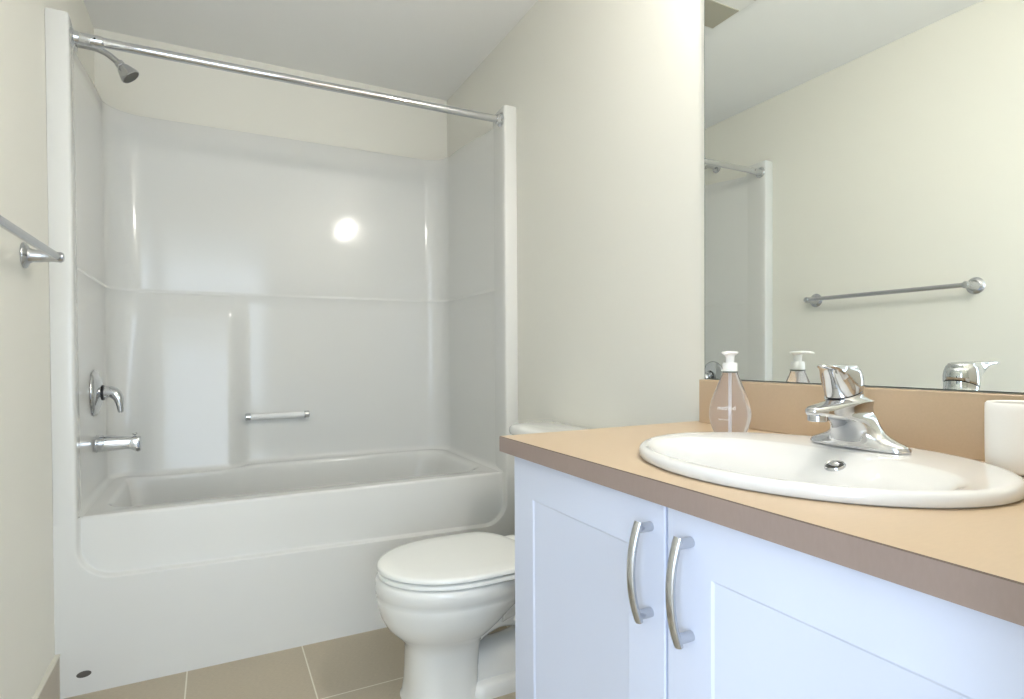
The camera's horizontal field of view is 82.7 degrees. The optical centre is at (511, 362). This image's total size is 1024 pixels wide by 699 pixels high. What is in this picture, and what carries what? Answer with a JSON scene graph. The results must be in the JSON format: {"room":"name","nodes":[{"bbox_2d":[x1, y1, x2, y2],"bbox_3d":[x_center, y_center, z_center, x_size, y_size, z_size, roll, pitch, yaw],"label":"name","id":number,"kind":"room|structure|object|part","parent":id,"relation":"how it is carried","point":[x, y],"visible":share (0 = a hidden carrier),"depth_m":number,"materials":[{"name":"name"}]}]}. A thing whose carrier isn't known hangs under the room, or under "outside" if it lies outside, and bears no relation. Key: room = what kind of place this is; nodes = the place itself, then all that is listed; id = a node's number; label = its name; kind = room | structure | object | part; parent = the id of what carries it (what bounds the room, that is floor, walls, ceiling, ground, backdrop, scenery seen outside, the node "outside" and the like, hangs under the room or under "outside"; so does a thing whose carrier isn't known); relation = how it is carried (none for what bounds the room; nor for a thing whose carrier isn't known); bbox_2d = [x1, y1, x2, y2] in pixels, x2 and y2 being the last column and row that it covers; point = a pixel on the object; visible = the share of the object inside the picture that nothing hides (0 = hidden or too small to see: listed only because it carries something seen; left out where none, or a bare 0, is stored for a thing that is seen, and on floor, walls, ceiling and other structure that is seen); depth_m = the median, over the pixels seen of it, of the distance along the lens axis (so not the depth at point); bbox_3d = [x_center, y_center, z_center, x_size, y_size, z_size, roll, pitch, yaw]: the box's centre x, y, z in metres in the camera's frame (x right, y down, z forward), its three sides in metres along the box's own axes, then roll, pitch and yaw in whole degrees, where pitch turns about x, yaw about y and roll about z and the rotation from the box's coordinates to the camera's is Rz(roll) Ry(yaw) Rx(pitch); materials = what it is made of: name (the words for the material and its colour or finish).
{"room":"bathroom","nodes":[
{"label":"bathroom","id":0,"kind":"room"},
{"bbox_2d":[0,0,94,698],"bbox_3d":[-1.115,-0.177,1.113,0.120,2.334,3.018,-1,1,-27],"label":"wall","id":1,"kind":"structure","parent":0,"point":[27,633],"depth_m":1.46,"materials":[{"name":"white paint"}]},
{"bbox_2d":[0,215,64,267],"bbox_3d":[-1.033,-0.265,1.174,0.083,0.065,0.731,-1,1,-27],"label":"towel bar","id":2,"kind":"object","parent":1,"relation":"attached to","point":[44,253],"visible":1,"depth_m":1.42,"materials":[{"name":"grey metal"}]},
{"bbox_3d":[-1.184,-0.268,1.471,0.083,0.065,0.065,-1,1,-27],"label":"post","id":3,"kind":"part","parent":2,"relation":"part of","materials":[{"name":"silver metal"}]},
{"bbox_2d":[32,654,59,698],"bbox_3d":[-0.876,0.929,0.816,0.011,0.128,1.969,-1,1,-27],"label":"baseboard","id":4,"kind":"structure","parent":1,"relation":"attached to","point":[51,690],"depth_m":1.63,"materials":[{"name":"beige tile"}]},
{"bbox_2d":[74,44,138,82],"bbox_3d":[-1.425,-1.063,2.044,0.192,0.132,0.065,-1,1,-27],"label":"shower fixture","id":5,"kind":"object","parent":1,"relation":"attached to","point":[127,74],"visible":0.8,"depth_m":2.05,"materials":[{"name":"grey metal"}]},
{"bbox_3d":[-1.445,-1.079,2.035,0.134,0.059,0.022,-1,1,-27],"label":"arm","id":6,"kind":"part","parent":5,"relation":"part of","materials":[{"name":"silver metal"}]},
{"bbox_3d":[-1.362,-1.019,2.076,0.048,0.040,0.061,-1,1,-27],"label":"spray plate","id":7,"kind":"part","parent":5,"relation":"part of","materials":[{"name":"grey metal"}]},
{"bbox_2d":[94,28,446,514],"bbox_3d":[-1.041,-0.200,2.777,1.524,2.334,0.120,-1,1,-27],"label":"wall","id":8,"kind":"structure","parent":0,"point":[163,89],"depth_m":2.65,"materials":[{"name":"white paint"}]},
{"bbox_2d":[64,626,515,698],"bbox_3d":[-0.376,1.031,1.503,1.764,0.100,3.018,-1,1,-27],"label":"floor","id":9,"kind":"structure","parent":0,"point":[370,664],"depth_m":1.80,"materials":[{"name":"beige tile"}]},
{"bbox_2d":[45,7,517,698],"bbox_3d":[-0.833,-0.030,2.374,1.524,2.002,0.788,-1,1,-27],"label":"shower","id":10,"kind":"object","parent":9,"relation":"on","point":[210,277],"visible":0.91,"depth_m":2.42,"materials":[{"name":"white plastic"}]},
{"bbox_2d":[90,370,123,415],"bbox_3d":[-1.417,0.106,2.046,0.089,0.162,0.162,-1,1,-27],"label":"shower valve","id":11,"kind":"object","parent":10,"relation":"attached to","point":[99,392],"visible":1,"depth_m":2.02,"materials":[{"name":"silver metal"}]},
{"bbox_3d":[-1.406,0.130,2.049,0.067,0.096,0.051,-1,1,-27],"label":"lever","id":12,"kind":"part","parent":11,"relation":"part of","materials":[{"name":"silver metal"}]},
{"bbox_2d":[93,432,141,452],"bbox_3d":[-1.394,0.285,2.059,0.136,0.068,0.061,-1,1,-27],"label":"tub spout","id":13,"kind":"object","parent":10,"relation":"attached to","point":[102,443],"visible":1,"depth_m":2.04,"materials":[{"name":"silver metal"}]},
{"bbox_2d":[245,411,309,420],"bbox_3d":[-1.060,0.240,2.630,0.272,0.033,0.048,-1,1,-27],"label":"grab bar","id":14,"kind":"object","parent":10,"relation":"attached to","point":[306,414],"visible":1,"depth_m":2.61,"materials":[{"name":"white plastic"}]},
{"bbox_2d":[69,26,503,126],"bbox_3d":[-0.674,-0.973,2.038,1.412,0.062,0.056,-1,1,-27],"label":"shower curtain rod","id":15,"kind":"object","parent":10,"relation":"attached to","point":[78,38],"visible":1,"depth_m":1.95,"materials":[{"name":"silver metal"}]},
{"bbox_2d":[84,449,498,515],"bbox_3d":[-0.833,0.646,2.391,1.456,0.388,0.724,-1,1,-27],"label":"basin","id":16,"kind":"object","parent":10,"relation":"in","point":[366,482],"depth_m":2.33,"materials":[{"name":"white plastic"}]},
{"bbox_2d":[375,421,588,698],"bbox_3d":[-0.070,0.608,1.796,0.701,0.780,0.444,-1,1,-27],"label":"toilet","id":17,"kind":"object","parent":9,"relation":"on","point":[443,597],"visible":0.51,"depth_m":1.63,"materials":[{"name":"white ceramic"}]},
{"bbox_3d":[-0.154,0.793,1.756,0.510,0.366,0.371,-1,1,-27],"label":"bowl","id":18,"kind":"part","parent":17,"relation":"part of","materials":[{"name":"white ceramic"}]},
{"bbox_3d":[-0.173,0.583,1.744,0.456,0.019,0.378,-1,1,-27],"label":"lid","id":19,"kind":"part","parent":17,"relation":"part of","materials":[{"name":"white plastic"}]},
{"bbox_3d":[-0.172,0.603,1.744,0.454,0.015,0.374,-1,1,-27],"label":"seat","id":20,"kind":"part","parent":17,"relation":"part of","materials":[{"name":"white plastic"}]},
{"bbox_3d":[0.152,0.234,1.905,0.188,0.036,0.444,-1,1,-27],"label":"tank lid","id":21,"kind":"part","parent":17,"relation":"part of","materials":[{"name":"white ceramic"}]},
{"bbox_2d":[514,456,1023,698],"bbox_3d":[0.443,0.588,0.928,0.576,0.794,0.962,-1,1,-27],"label":"vanity cabinet","id":22,"kind":"object","parent":9,"relation":"on","point":[619,595],"visible":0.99,"depth_m":0.76,"materials":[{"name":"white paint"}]},
{"bbox_3d":[0.120,0.536,1.039,0.018,0.682,0.466,-1,1,-27],"label":"door","id":23,"kind":"part","parent":22,"relation":"part of","materials":[{"name":"white paint"}]},
{"bbox_3d":[0.185,0.302,0.841,0.042,0.148,0.015,-1,1,-27],"label":"handle","id":24,"kind":"part","parent":22,"relation":"part of","materials":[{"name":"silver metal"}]},
{"bbox_3d":[0.222,0.303,0.769,0.042,0.148,0.015,-1,1,-27],"label":"handle","id":25,"kind":"part","parent":22,"relation":"part of","materials":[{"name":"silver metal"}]},
{"bbox_2d":[499,379,1023,625],"bbox_3d":[0.449,0.120,0.919,0.564,0.139,0.988,-1,1,-27],"label":"countertop","id":26,"kind":"structure","parent":22,"relation":"on","point":[972,558],"depth_m":0.69,"materials":[{"name":"beige laminate"}]},
{"bbox_2d":[709,351,751,431],"bbox_3d":[0.468,0.064,1.249,0.086,0.177,0.086,-1,1,-27],"label":"soap bottle","id":27,"kind":"object","parent":26,"relation":"on","point":[730,408],"visible":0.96,"depth_m":1.22,"materials":[{"name":"clear plastic"}]},
{"bbox_2d":[639,432,1023,508],"bbox_3d":[0.442,0.216,0.896,0.438,0.152,0.540,-1,1,-27],"label":"sink","id":28,"kind":"object","parent":26,"relation":"in","point":[790,465],"visible":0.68,"depth_m":0.82,"materials":[{"name":"white ceramic"}]},
{"bbox_2d":[984,400,1023,475],"bbox_3d":[0.733,0.107,0.829,0.093,0.100,0.093,-1,1,-27],"label":"tumbler","id":29,"kind":"object","parent":26,"relation":"on","point":[1003,419],"visible":0.83,"depth_m":0.81,"materials":[{"name":"white ceramic"}]},
{"bbox_3d":[0.339,0.541,0.610,0.018,0.682,0.486,-1,1,-27],"label":"door","id":30,"kind":"part","parent":22,"relation":"part of","materials":[{"name":"white paint"}]},
{"bbox_2d":[84,0,537,100],"bbox_3d":[-0.389,-1.403,1.470,1.764,0.100,3.018,-1,1,-27],"label":"ceiling","id":31,"kind":"structure","parent":0,"point":[429,48],"depth_m":2.39,"materials":[{"name":"white paint"}]},
{"bbox_2d":[447,0,1023,428],"bbox_3d":[0.350,-0.195,1.860,0.120,2.334,3.018,-1,1,-27],"label":"wall","id":32,"kind":"structure","parent":0,"point":[607,96],"depth_m":1.83,"materials":[{"name":"white paint"}]},
{"bbox_2d":[699,379,1023,460],"bbox_3d":[0.697,0.101,1.032,0.020,0.107,0.966,-1,1,-27],"label":"backsplash","id":33,"kind":"structure","parent":32,"relation":"attached to","point":[948,422],"depth_m":1.03,"materials":[{"name":"beige laminate"}]},
{"bbox_2d":[704,0,1023,393],"bbox_3d":[0.702,-0.452,1.024,0.006,0.996,0.964,-1,1,-27],"label":"mirror","id":34,"kind":"object","parent":32,"relation":"attached to","point":[864,159],"visible":1,"depth_m":1.09,"materials":[{"name":"silver mirror"}]},
{"bbox_2d":[805,364,911,453],"bbox_3d":[0.553,0.070,0.930,0.142,0.136,0.155,0,1,30],"label":"faucet","id":35,"kind":"object","parent":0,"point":[853,422],"visible":1,"depth_m":0.92,"materials":[{"name":"silver metal"}]},
{"bbox_3d":[0.516,0.030,0.937,0.117,0.055,0.058,-1,1,-27],"label":"handle","id":36,"kind":"part","parent":35,"relation":"part of","materials":[{"name":"silver metal"}]}
]}

